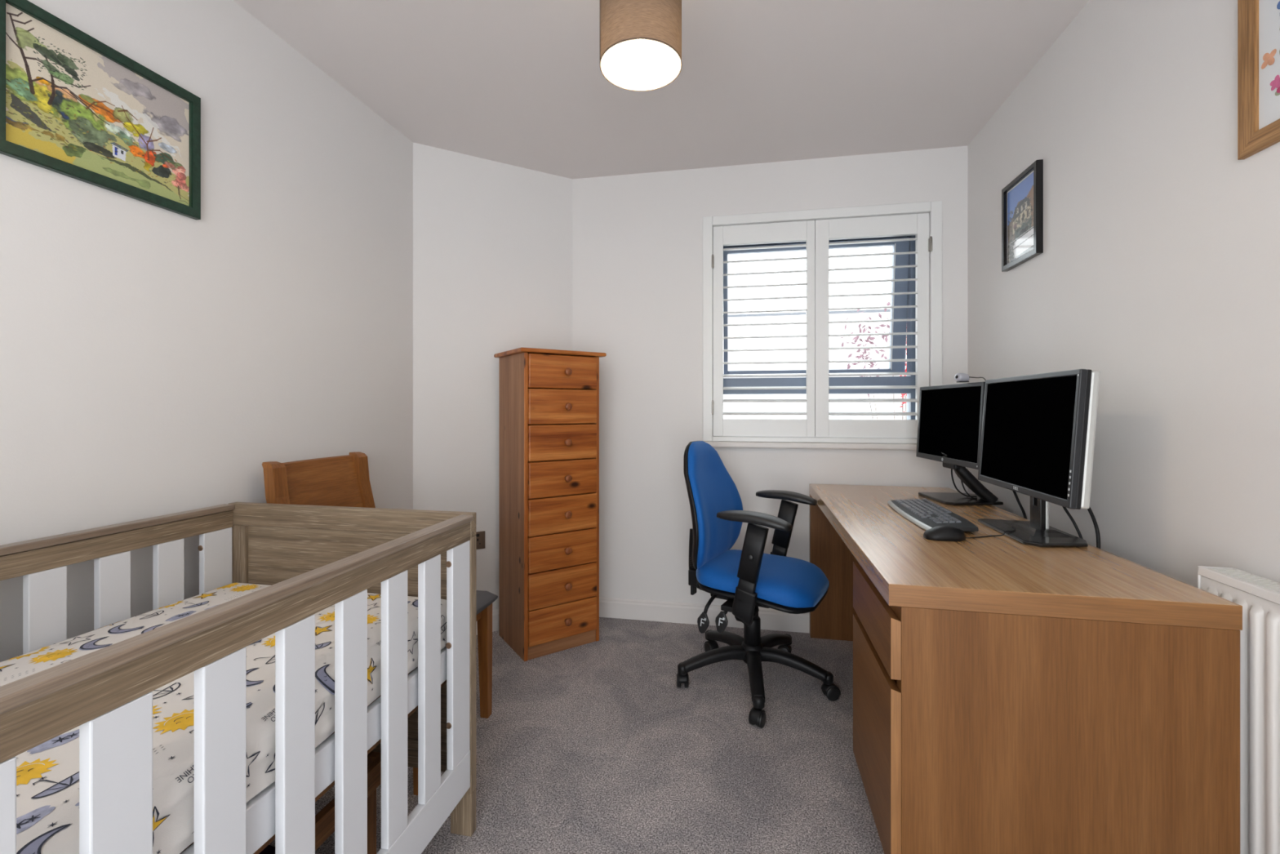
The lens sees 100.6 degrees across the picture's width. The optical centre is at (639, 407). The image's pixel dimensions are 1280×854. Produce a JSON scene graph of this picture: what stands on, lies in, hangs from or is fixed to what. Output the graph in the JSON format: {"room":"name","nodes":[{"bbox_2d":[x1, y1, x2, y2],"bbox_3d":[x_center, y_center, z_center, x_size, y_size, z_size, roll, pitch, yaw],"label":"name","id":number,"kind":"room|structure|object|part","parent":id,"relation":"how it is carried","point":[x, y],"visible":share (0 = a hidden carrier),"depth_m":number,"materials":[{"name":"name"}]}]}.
{"room":"home office","nodes":[
{"label":"home office","id":0,"kind":"room"},
{"bbox_2d":[0,0,413,662],"bbox_3d":[-1.494,-0.060,0.796,0.120,2.400,3.562,0,0,12],"label":"wall","id":1,"kind":"structure","parent":0,"point":[153,359],"depth_m":1.56,"materials":[{"name":"white paint"}]},
{"bbox_2d":[0,0,200,219],"bbox_3d":[-1.317,-0.716,1.320,0.018,0.350,0.437,0,0,12],"label":"framed painting","id":2,"kind":"object","parent":1,"relation":"attached to","point":[73,105],"visible":1,"depth_m":1.28,"materials":[{"name":"paper"}]},
{"bbox_2d":[413,142,572,610],"bbox_3d":[-0.769,-0.060,2.777,0.946,2.400,0.120,0,0,-30],"label":"wall","id":3,"kind":"structure","parent":0,"point":[492,240],"depth_m":2.67,"materials":[{"name":"white paint"}]},
{"bbox_2d":[475,530,484,549],"bbox_3d":[-0.847,0.670,2.657,0.146,0.088,0.010,0,0,-30],"label":"wall socket","id":4,"kind":"object","parent":3,"relation":"attached to","point":[480,535],"visible":0.42,"depth_m":2.68,"materials":[{"name":"brown metal"}]},
{"bbox_2d":[476,608,498,635],"bbox_3d":[-0.720,1.089,2.728,0.802,0.103,0.014,0,0,-30],"label":"baseboard","id":5,"kind":"structure","parent":3,"relation":"attached to","point":[495,612],"depth_m":2.71,"materials":[{"name":"white paint"}]},
{"bbox_2d":[268,617,884,853],"bbox_3d":[-0.069,1.190,0.984,3.198,0.100,4.500,0,0,12],"label":"floor","id":6,"kind":"structure","parent":0,"point":[595,747],"depth_m":1.72,"materials":[{"name":"grey carpet"}]},
{"bbox_2d":[0,502,476,853],"bbox_3d":[-0.971,0.712,0.805,0.799,0.857,1.451,0,0,12],"label":"cot","id":7,"kind":"object","parent":6,"relation":"on","point":[313,559],"visible":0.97,"depth_m":1.00,"materials":[{"name":"grey wood"}]},
{"bbox_3d":[-1.344,0.327,0.881,0.020,0.049,1.393,0,0,12],"label":"rail","id":8,"kind":"part","parent":7,"relation":"part of","materials":[{"name":"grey wood"}]},
{"bbox_3d":[-1.345,0.292,0.882,0.036,0.016,1.393,0,0,12],"label":"cap rail","id":9,"kind":"part","parent":7,"relation":"part of","materials":[{"name":"brown wood"}]},
{"bbox_2d":[0,582,446,853],"bbox_3d":[-0.965,0.550,0.809,0.719,0.119,1.369,0,0,12],"label":"mattress","id":10,"kind":"object","parent":7,"relation":"on","point":[47,773],"visible":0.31,"depth_m":0.85,"materials":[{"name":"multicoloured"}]},
{"bbox_3d":[-0.598,0.327,0.729,0.020,0.049,1.393,0,0,12],"label":"rail","id":11,"kind":"part","parent":7,"relation":"part of","materials":[{"name":"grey wood"}]},
{"bbox_3d":[-0.597,0.292,0.729,0.036,0.016,1.393,0,0,12],"label":"cap rail","id":12,"kind":"part","parent":7,"relation":"part of","materials":[{"name":"brown wood"}]},
{"bbox_3d":[-0.971,0.638,0.805,0.691,0.052,1.346,0,0,12],"label":"board","id":13,"kind":"part","parent":7,"relation":"part of","materials":[{"name":"white wood"}]},
{"bbox_3d":[-0.971,0.650,0.805,0.731,0.076,1.386,0,0,12],"label":"frame","id":14,"kind":"part","parent":7,"relation":"part of","materials":[{"name":"white paint"}]},
{"bbox_3d":[-0.829,0.630,1.503,0.671,0.580,0.010,0,0,12],"label":"panel","id":15,"kind":"part","parent":7,"relation":"part of","materials":[{"name":"grey wood"}]},
{"bbox_3d":[-0.828,0.314,1.502,0.783,0.062,0.028,0,0,12],"label":"rail","id":16,"kind":"part","parent":7,"relation":"part of","materials":[{"name":"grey wood"}]},
{"bbox_3d":[-0.829,0.943,1.502,0.671,0.075,0.022,0,0,12],"label":"rail","id":17,"kind":"part","parent":7,"relation":"part of","materials":[{"name":"grey wood"}]},
{"bbox_3d":[-0.598,0.957,0.729,0.020,0.099,1.393,0,0,12],"label":"rail","id":18,"kind":"part","parent":7,"relation":"part of","materials":[{"name":"white paint"}]},
{"bbox_3d":[-0.475,1.083,1.430,0.062,0.114,0.028,0,0,12],"label":"leg","id":19,"kind":"part","parent":7,"relation":"part of","materials":[{"name":"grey wood"}]},
{"bbox_2d":[258,844,275,853],"bbox_3d":[-0.888,1.050,1.131,0.401,0.180,0.203,0,0,12],"label":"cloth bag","id":20,"kind":"object","parent":6,"relation":"on","point":[269,849],"visible":0.11,"depth_m":1.15,"materials":[{"name":"black fabric"}]},
{"bbox_2d":[315,751,381,853],"bbox_3d":[-0.999,0.993,0.755,0.540,0.295,1.220,0,0,12],"label":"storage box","id":21,"kind":"object","parent":6,"relation":"on","point":[325,818],"visible":0.18,"depth_m":1.25,"materials":[{"name":"brown wood"}]},
{"bbox_3d":[-0.664,1.020,1.299,0.030,0.240,0.020,0,0,12],"label":"leg","id":22,"kind":"part","parent":21,"relation":"part of","materials":[{"name":"brown wood"}]},
{"bbox_2d":[262,451,497,795],"bbox_3d":[-0.865,0.657,1.825,0.604,0.966,0.436,0,0,12],"label":"dining chair","id":23,"kind":"object","parent":6,"relation":"on","point":[340,480],"visible":0.3,"depth_m":1.93,"materials":[{"name":"brown wood"}]},
{"bbox_3d":[-1.127,0.427,1.687,0.138,0.505,0.049,0,0,12],"label":"post","id":24,"kind":"part","parent":23,"relation":"part of","materials":[{"name":"brown wood"}]},
{"bbox_3d":[-1.117,0.311,1.876,0.089,0.258,0.327,0,0,12],"label":"panel","id":25,"kind":"part","parent":23,"relation":"part of","materials":[{"name":"brown wood"}]},
{"bbox_3d":[-1.052,0.427,2.054,0.138,0.505,0.049,0,0,12],"label":"post","id":26,"kind":"part","parent":23,"relation":"part of","materials":[{"name":"brown wood"}]},
{"bbox_3d":[-0.652,0.925,1.582,0.042,0.430,0.042,0,0,12],"label":"leg","id":27,"kind":"part","parent":23,"relation":"part of","materials":[{"name":"brown wood"}]},
{"bbox_3d":[-0.623,0.739,1.775,0.020,0.058,0.344,0,0,12],"label":"seat frame","id":28,"kind":"part","parent":23,"relation":"part of","materials":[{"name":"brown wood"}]},
{"bbox_3d":[-0.574,0.925,1.964,0.042,0.430,0.042,0,0,12],"label":"leg","id":29,"kind":"part","parent":23,"relation":"part of","materials":[{"name":"brown wood"}]},
{"bbox_3d":[-0.821,0.690,1.816,0.515,0.040,0.436,0,0,12],"label":"seat","id":30,"kind":"part","parent":23,"relation":"part of","materials":[{"name":"grey fabric"}]},
{"bbox_2d":[493,346,606,661],"bbox_3d":[-0.441,0.437,2.613,0.436,1.406,0.376,0,0,-34],"label":"dresser","id":31,"kind":"object","parent":6,"relation":"on","point":[548,399],"visible":1,"depth_m":2.48,"materials":[{"name":"brown wood"}]},
{"bbox_3d":[-0.606,0.447,2.530,0.018,1.387,0.329,0,0,-34],"label":"panel","id":32,"kind":"part","parent":31,"relation":"part of","materials":[{"name":"brown wood"}]},
{"bbox_3d":[-0.513,0.447,2.390,0.018,1.387,0.005,0,0,-34],"label":"post","id":33,"kind":"part","parent":31,"relation":"part of","materials":[{"name":"orange wood"}]},
{"bbox_3d":[-0.543,0.436,2.765,0.348,1.367,0.006,0,0,-34],"label":"panel","id":34,"kind":"part","parent":31,"relation":"part of","materials":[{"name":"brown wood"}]},
{"bbox_3d":[-0.360,-0.166,2.493,0.349,0.155,0.028,0,0,-34],"label":"drawer","id":35,"kind":"part","parent":31,"relation":"part of","materials":[{"name":"orange wood"}]},
{"bbox_3d":[-0.360,-0.004,2.493,0.349,0.161,0.028,0,0,-34],"label":"drawer","id":36,"kind":"part","parent":31,"relation":"part of","materials":[{"name":"orange wood"}]},
{"bbox_3d":[-0.360,0.163,2.493,0.349,0.164,0.028,0,0,-34],"label":"drawer","id":37,"kind":"part","parent":31,"relation":"part of","materials":[{"name":"orange wood"}]},
{"bbox_3d":[-0.360,0.331,2.493,0.349,0.163,0.028,0,0,-34],"label":"drawer","id":38,"kind":"part","parent":31,"relation":"part of","materials":[{"name":"orange wood"}]},
{"bbox_3d":[-0.360,0.499,2.493,0.349,0.166,0.028,0,0,-34],"label":"drawer","id":39,"kind":"part","parent":31,"relation":"part of","materials":[{"name":"orange wood"}]},
{"bbox_3d":[-0.360,0.667,2.493,0.349,0.162,0.028,0,0,-34],"label":"drawer","id":40,"kind":"part","parent":31,"relation":"part of","materials":[{"name":"orange wood"}]},
{"bbox_3d":[-0.360,0.833,2.493,0.349,0.162,0.028,0,0,-34],"label":"drawer","id":41,"kind":"part","parent":31,"relation":"part of","materials":[{"name":"orange wood"}]},
{"bbox_3d":[-0.360,0.998,2.493,0.349,0.159,0.028,0,0,-34],"label":"drawer","id":42,"kind":"part","parent":31,"relation":"part of","materials":[{"name":"orange wood"}]},
{"bbox_3d":[-0.336,-0.004,2.475,0.035,0.035,0.028,0,0,-34],"label":"knob","id":43,"kind":"part","parent":31,"relation":"part of","materials":[{"name":"brown wood"}]},
{"bbox_3d":[-0.336,-0.166,2.475,0.035,0.035,0.028,0,0,-34],"label":"knob","id":44,"kind":"part","parent":31,"relation":"part of","materials":[{"name":"brown wood"}]},
{"bbox_3d":[-0.336,0.163,2.475,0.035,0.035,0.028,0,0,-34],"label":"knob","id":45,"kind":"part","parent":31,"relation":"part of","materials":[{"name":"brown wood"}]},
{"bbox_3d":[-0.336,0.331,2.475,0.035,0.035,0.028,0,0,-34],"label":"knob","id":46,"kind":"part","parent":31,"relation":"part of","materials":[{"name":"brown wood"}]},
{"bbox_3d":[-0.336,0.499,2.475,0.035,0.035,0.028,0,0,-34],"label":"knob","id":47,"kind":"part","parent":31,"relation":"part of","materials":[{"name":"brown wood"}]},
{"bbox_3d":[-0.336,0.667,2.475,0.035,0.035,0.028,0,0,-34],"label":"knob","id":48,"kind":"part","parent":31,"relation":"part of","materials":[{"name":"brown wood"}]},
{"bbox_3d":[-0.336,0.833,2.475,0.035,0.035,0.028,0,0,-34],"label":"knob","id":49,"kind":"part","parent":31,"relation":"part of","materials":[{"name":"brown wood"}]},
{"bbox_3d":[-0.336,0.998,2.475,0.035,0.035,0.028,0,0,-34],"label":"knob","id":50,"kind":"part","parent":31,"relation":"part of","materials":[{"name":"brown wood"}]},
{"bbox_3d":[-0.302,0.447,2.735,0.018,1.387,0.329,0,0,-34],"label":"panel","id":51,"kind":"part","parent":31,"relation":"part of","materials":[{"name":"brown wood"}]},
{"bbox_3d":[-0.208,0.447,2.596,0.018,1.387,0.005,0,0,-34],"label":"post","id":52,"kind":"part","parent":31,"relation":"part of","materials":[{"name":"orange wood"}]},
{"bbox_2d":[676,440,840,728],"bbox_3d":[0.488,0.644,2.198,0.631,0.989,0.632,0,0,32],"label":"office chair","id":53,"kind":"object","parent":6,"relation":"on","point":[748,578],"visible":1,"depth_m":2.13,"materials":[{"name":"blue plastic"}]},
{"bbox_3d":[0.296,0.796,2.166,0.023,0.072,0.118,0,0,42],"label":"lever","id":54,"kind":"part","parent":53,"relation":"part of","materials":[{"name":"black plastic"}]},
{"bbox_3d":[0.296,1.033,2.180,0.292,0.089,0.057,0,0,-10],"label":"arm","id":55,"kind":"part","parent":53,"relation":"part of","materials":[{"name":"black plastic"}]},
{"bbox_3d":[0.306,0.410,2.310,0.139,0.520,0.452,0,0,32],"label":"backrest","id":56,"kind":"part","parent":53,"relation":"part of","materials":[{"name":"blue fabric"}]},
{"bbox_3d":[0.384,1.033,2.364,0.057,0.089,0.292,0,0,-28],"label":"arm","id":57,"kind":"part","parent":53,"relation":"part of","materials":[{"name":"black plastic"}]},
{"bbox_3d":[0.391,0.660,1.946,0.082,0.113,0.029,0,0,32],"label":"arm post","id":58,"kind":"part","parent":53,"relation":"part of","materials":[{"name":"black plastic"}]},
{"bbox_3d":[0.444,1.033,2.040,0.057,0.089,0.292,0,0,8],"label":"arm","id":59,"kind":"part","parent":53,"relation":"part of","materials":[{"name":"black plastic"}]},
{"bbox_3d":[0.498,0.689,2.192,0.485,0.101,0.444,0,0,32],"label":"seat","id":60,"kind":"part","parent":53,"relation":"part of","materials":[{"name":"blue fabric"}]},
{"bbox_3d":[0.586,1.033,2.337,0.057,0.089,0.292,0,0,44],"label":"arm","id":61,"kind":"part","parent":53,"relation":"part of","materials":[{"name":"black plastic"}]},
{"bbox_3d":[0.634,0.660,2.420,0.082,0.113,0.029,0,0,32],"label":"arm post","id":62,"kind":"part","parent":53,"relation":"part of","materials":[{"name":"black plastic"}]},
{"bbox_3d":[0.623,1.033,2.137,0.292,0.089,0.057,0,0,26],"label":"arm","id":63,"kind":"part","parent":53,"relation":"part of","materials":[{"name":"black plastic"}]},
{"bbox_2d":[808,484,1242,853],"bbox_3d":[1.011,0.762,1.856,0.640,0.755,1.552,0,0,12],"label":"desk","id":64,"kind":"object","parent":6,"relation":"on","point":[1011,695],"visible":0.91,"depth_m":1.12,"materials":[{"name":"brown wood"}]},
{"bbox_3d":[1.156,0.787,2.592,0.627,0.706,0.048,0,0,12],"label":"panel","id":65,"kind":"part","parent":64,"relation":"part of","materials":[{"name":"brown wood"}]},
{"bbox_3d":[0.601,0.526,1.369,0.020,0.134,0.430,0,0,12],"label":"drawer","id":66,"kind":"part","parent":64,"relation":"part of","materials":[{"name":"brown wood"}]},
{"bbox_3d":[0.601,0.817,1.369,0.020,0.406,0.430,0,0,12],"label":"cupboard door","id":67,"kind":"part","parent":64,"relation":"part of","materials":[{"name":"brown wood"}]},
{"bbox_2d":[887,498,978,532],"bbox_3d":[1.005,0.374,1.864,0.160,0.034,0.510,0,0,12],"label":"keyboard","id":68,"kind":"object","parent":64,"relation":"on","point":[925,513],"visible":0.99,"depth_m":1.81,"materials":[{"name":"black plastic"}]},
{"bbox_2d":[915,381,1003,506],"bbox_3d":[1.323,0.147,2.164,0.227,0.478,0.516,0,0,5],"label":"monitor","id":69,"kind":"object","parent":64,"relation":"on","point":[949,425],"visible":0.95,"depth_m":2.12,"materials":[{"name":"black plastic"}]},
{"bbox_2d":[951,468,977,497],"bbox_3d":[1.355,0.291,2.229,0.024,0.163,0.105,0,0,-25],"label":"cable","id":70,"kind":"object","parent":69,"relation":"hanging from","point":[953,482],"visible":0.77,"depth_m":2.24,"materials":[{"name":"black plastic"}]},
{"bbox_2d":[960,480,977,498],"bbox_3d":[1.349,0.297,2.194,0.019,0.154,0.080,0,0,-20],"label":"cable","id":71,"kind":"object","parent":69,"relation":"attached to","point":[966,491],"visible":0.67,"depth_m":2.19,"materials":[{"name":"black plastic"}]},
{"bbox_2d":[954,373,986,382],"bbox_3d":[1.252,-0.103,1.991,0.050,0.058,0.134,0,0,-28],"label":"webcam","id":72,"kind":"object","parent":69,"relation":"on","point":[959,377],"visible":0.93,"depth_m":2.02,"materials":[{"name":"white plastic"}]},
{"bbox_2d":[923,522,1017,541],"bbox_3d":[1.030,0.366,1.604,0.405,0.039,0.080,0,0,-18],"label":"computer mouse","id":73,"kind":"object","parent":64,"relation":"on","point":[943,533],"visible":0.99,"depth_m":1.53,"materials":[{"name":"black plastic"}]},
{"bbox_2d":[977,368,1100,546],"bbox_3d":[1.191,0.143,1.624,0.180,0.483,0.558,0,0,12],"label":"monitor","id":74,"kind":"object","parent":64,"relation":"on","point":[1038,430],"visible":1,"depth_m":1.53,"materials":[{"name":"black plastic"}]},
{"bbox_2d":[1012,490,1026,519],"bbox_3d":[1.380,0.354,1.954,0.012,0.333,0.171,0,0,1],"label":"cable","id":75,"kind":"object","parent":74,"relation":"attached to","point":[1014,492],"visible":0.35,"depth_m":1.93,"materials":[{"name":"black plastic"}]},
{"bbox_2d":[1062,506,1082,538],"bbox_3d":[1.294,0.379,1.606,0.011,0.282,0.095,0,0,-20],"label":"cable","id":76,"kind":"object","parent":74,"relation":"hanging from","point":[1068,514],"visible":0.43,"depth_m":1.59,"materials":[{"name":"black plastic"}]},
{"bbox_2d":[1087,506,1100,548],"bbox_3d":[1.293,0.373,1.551,0.021,0.334,0.128,0,0,-4],"label":"cable","id":77,"kind":"object","parent":74,"relation":"hanging from","point":[1092,516],"visible":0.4,"depth_m":1.51,"materials":[{"name":"black plastic"}]},
{"bbox_3d":[0.871,0.787,1.113,0.612,0.706,0.037,0,0,12],"label":"panel","id":78,"kind":"part","parent":64,"relation":"part of","materials":[{"name":"brown wood"}]},
{"bbox_2d":[233,0,1089,178],"bbox_3d":[-0.069,-1.310,0.984,3.198,0.100,4.500,0,0,12],"label":"ceiling","id":79,"kind":"structure","parent":0,"point":[522,83],"depth_m":2.02,"materials":[{"name":"white paint"}]},
{"bbox_2d":[600,0,681,91],"bbox_3d":[0.002,-1.052,1.321,0.204,0.415,0.204,0,0,12],"label":"pendant lamp","id":80,"kind":"object","parent":79,"relation":"hanging from","point":[641,40],"visible":1,"depth_m":1.29,"materials":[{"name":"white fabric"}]},
{"bbox_3d":[0.002,-0.928,1.321,0.029,0.083,0.029,0,0,12],"label":"bulb","id":81,"kind":"part","parent":80,"relation":"part of","materials":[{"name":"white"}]},
{"bbox_2d":[572,146,968,608],"bbox_3d":[0.628,-0.060,2.877,1.987,2.400,0.260,0,0,11],"label":"wall","id":82,"kind":"structure","parent":0,"point":[637,238],"depth_m":2.83,"materials":[{"name":"white paint"}]},
{"bbox_2d":[599,596,809,632],"bbox_3d":[0.607,1.089,2.741,1.974,0.103,0.014,0,0,11],"label":"baseboard","id":83,"kind":"structure","parent":82,"relation":"attached to","point":[611,607],"depth_m":2.81,"materials":[{"name":"white paint"}]},
{"bbox_2d":[703,440,916,449],"bbox_3d":[0.901,0.193,2.674,1.200,0.030,0.036,0,0,11],"label":"trim","id":84,"kind":"structure","parent":82,"relation":"attached to","point":[714,444],"depth_m":2.66,"materials":[{"name":"white paint"}]},
{"bbox_2d":[723,235,915,419],"bbox_3d":[0.935,-0.397,2.886,1.096,1.148,0.147,0,0,12],"label":"window","id":85,"kind":"structure","parent":82,"relation":"in","point":[903,246],"depth_m":2.80,"materials":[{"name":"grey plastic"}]},
{"bbox_2d":[702,200,942,443],"bbox_3d":[0.899,-0.410,2.705,1.151,1.174,0.076,0,0,11],"label":"window shutter","id":86,"kind":"object","parent":85,"relation":"attached to","point":[815,227],"visible":0.92,"depth_m":2.69,"materials":[{"name":"white wood"}]},
{"bbox_3d":[0.637,-0.399,2.755,0.511,1.098,0.029,0,0,11],"label":"shutter panel","id":87,"kind":"part","parent":86,"relation":"part of","materials":[{"name":"white wood"}]},
{"bbox_3d":[1.152,-0.399,2.656,0.532,1.098,0.029,0,0,11],"label":"shutter panel","id":88,"kind":"part","parent":86,"relation":"part of","materials":[{"name":"white wood"}]},
{"bbox_2d":[968,0,1279,587],"bbox_3d":[1.248,-0.060,0.638,0.120,2.400,4.350,0,0,12],"label":"wall","id":89,"kind":"structure","parent":0,"point":[1157,273],"depth_m":1.39,"materials":[{"name":"white paint"}]},
{"bbox_2d":[1001,159,1043,271],"bbox_3d":[1.461,-0.722,2.040,0.022,0.335,0.268,0,0,12],"label":"framed photograph","id":90,"kind":"object","parent":89,"relation":"attached to","point":[1022,199],"visible":1,"depth_m":2.02,"materials":[{"name":"black"}]},
{"bbox_2d":[1007,172,1033,263],"bbox_3d":[1.462,-0.722,2.040,0.001,0.283,0.216,0,0,12],"label":"photo","id":91,"kind":"object","parent":90,"relation":"attached to","point":[1020,199],"depth_m":2.04},
{"bbox_2d":[1197,565,1279,853],"bbox_3d":[1.142,0.664,0.623,0.082,0.639,1.078,0,0,12],"label":"radiator","id":92,"kind":"object","parent":89,"relation":"attached to","point":[1259,597],"visible":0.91,"depth_m":1.02,"materials":[{"name":"white metal"}]},
{"bbox_2d":[1198,566,1279,604],"bbox_3d":[1.138,0.354,0.624,0.067,0.018,1.072,0,0,12],"label":"grille","id":93,"kind":"object","parent":92,"relation":"attached to","point":[1257,588],"depth_m":1.07,"materials":[{"name":"white metal"}]},
{"bbox_2d":[1237,0,1279,159],"bbox_3d":[1.240,-0.788,0.929,0.012,0.520,0.420,0,0,12],"label":"print","id":94,"kind":"object","parent":89,"relation":"attached to","point":[1258,20],"visible":1,"depth_m":1.10,"materials":[{"name":"brown wood"}]},
{"bbox_3d":[1.270,-0.703,1.074,0.001,0.032,0.032,0,0,12],"label":"pressed flower","id":95,"kind":"part","parent":94,"relation":"part of","materials":[{"name":"orange plant"}]},
{"bbox_3d":[1.266,-0.647,1.058,0.001,0.027,0.027,0,0,12],"label":"pressed flower","id":96,"kind":"part","parent":94,"relation":"part of","materials":[{"name":"pink plant"}]},
{"bbox_3d":[1.261,-0.792,1.033,0.001,0.050,0.050,0,0,12],"label":"pressed flower","id":97,"kind":"part","parent":94,"relation":"part of","materials":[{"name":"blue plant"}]},
{"label":"outside","id":98,"kind":"structure","parent":0,"visible":0},
{"bbox_3d":[4.327,4.240,21.213,60.000,0.200,36.700,0,0,12],"label":"floor","id":99,"kind":"structure","parent":98,"visible":0},
{"bbox_2d":[723,308,906,419],"bbox_3d":[5.936,0.610,16.088,10.000,7.060,7.100,0,0,12],"label":"house","id":100,"kind":"structure","parent":99,"relation":"on","point":[833,328],"depth_m":13.95,"materials":[{"name":"white"}]},
{"bbox_2d":[838,301,903,419],"bbox_3d":[2.995,1.073,6.206,1.274,6.134,0.875,0,0,-9],"label":"tree","id":101,"kind":"object","parent":99,"relation":"on","point":[872,364],"visible":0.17,"depth_m":6.25,"materials":[{"name":"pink plant"}]},
{"bbox_2d":[897,328,906,419],"bbox_3d":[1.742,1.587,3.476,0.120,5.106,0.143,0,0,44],"label":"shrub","id":102,"kind":"object","parent":99,"relation":"on","point":[902,394],"visible":0.08,"depth_m":3.48,"materials":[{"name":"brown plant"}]}
]}

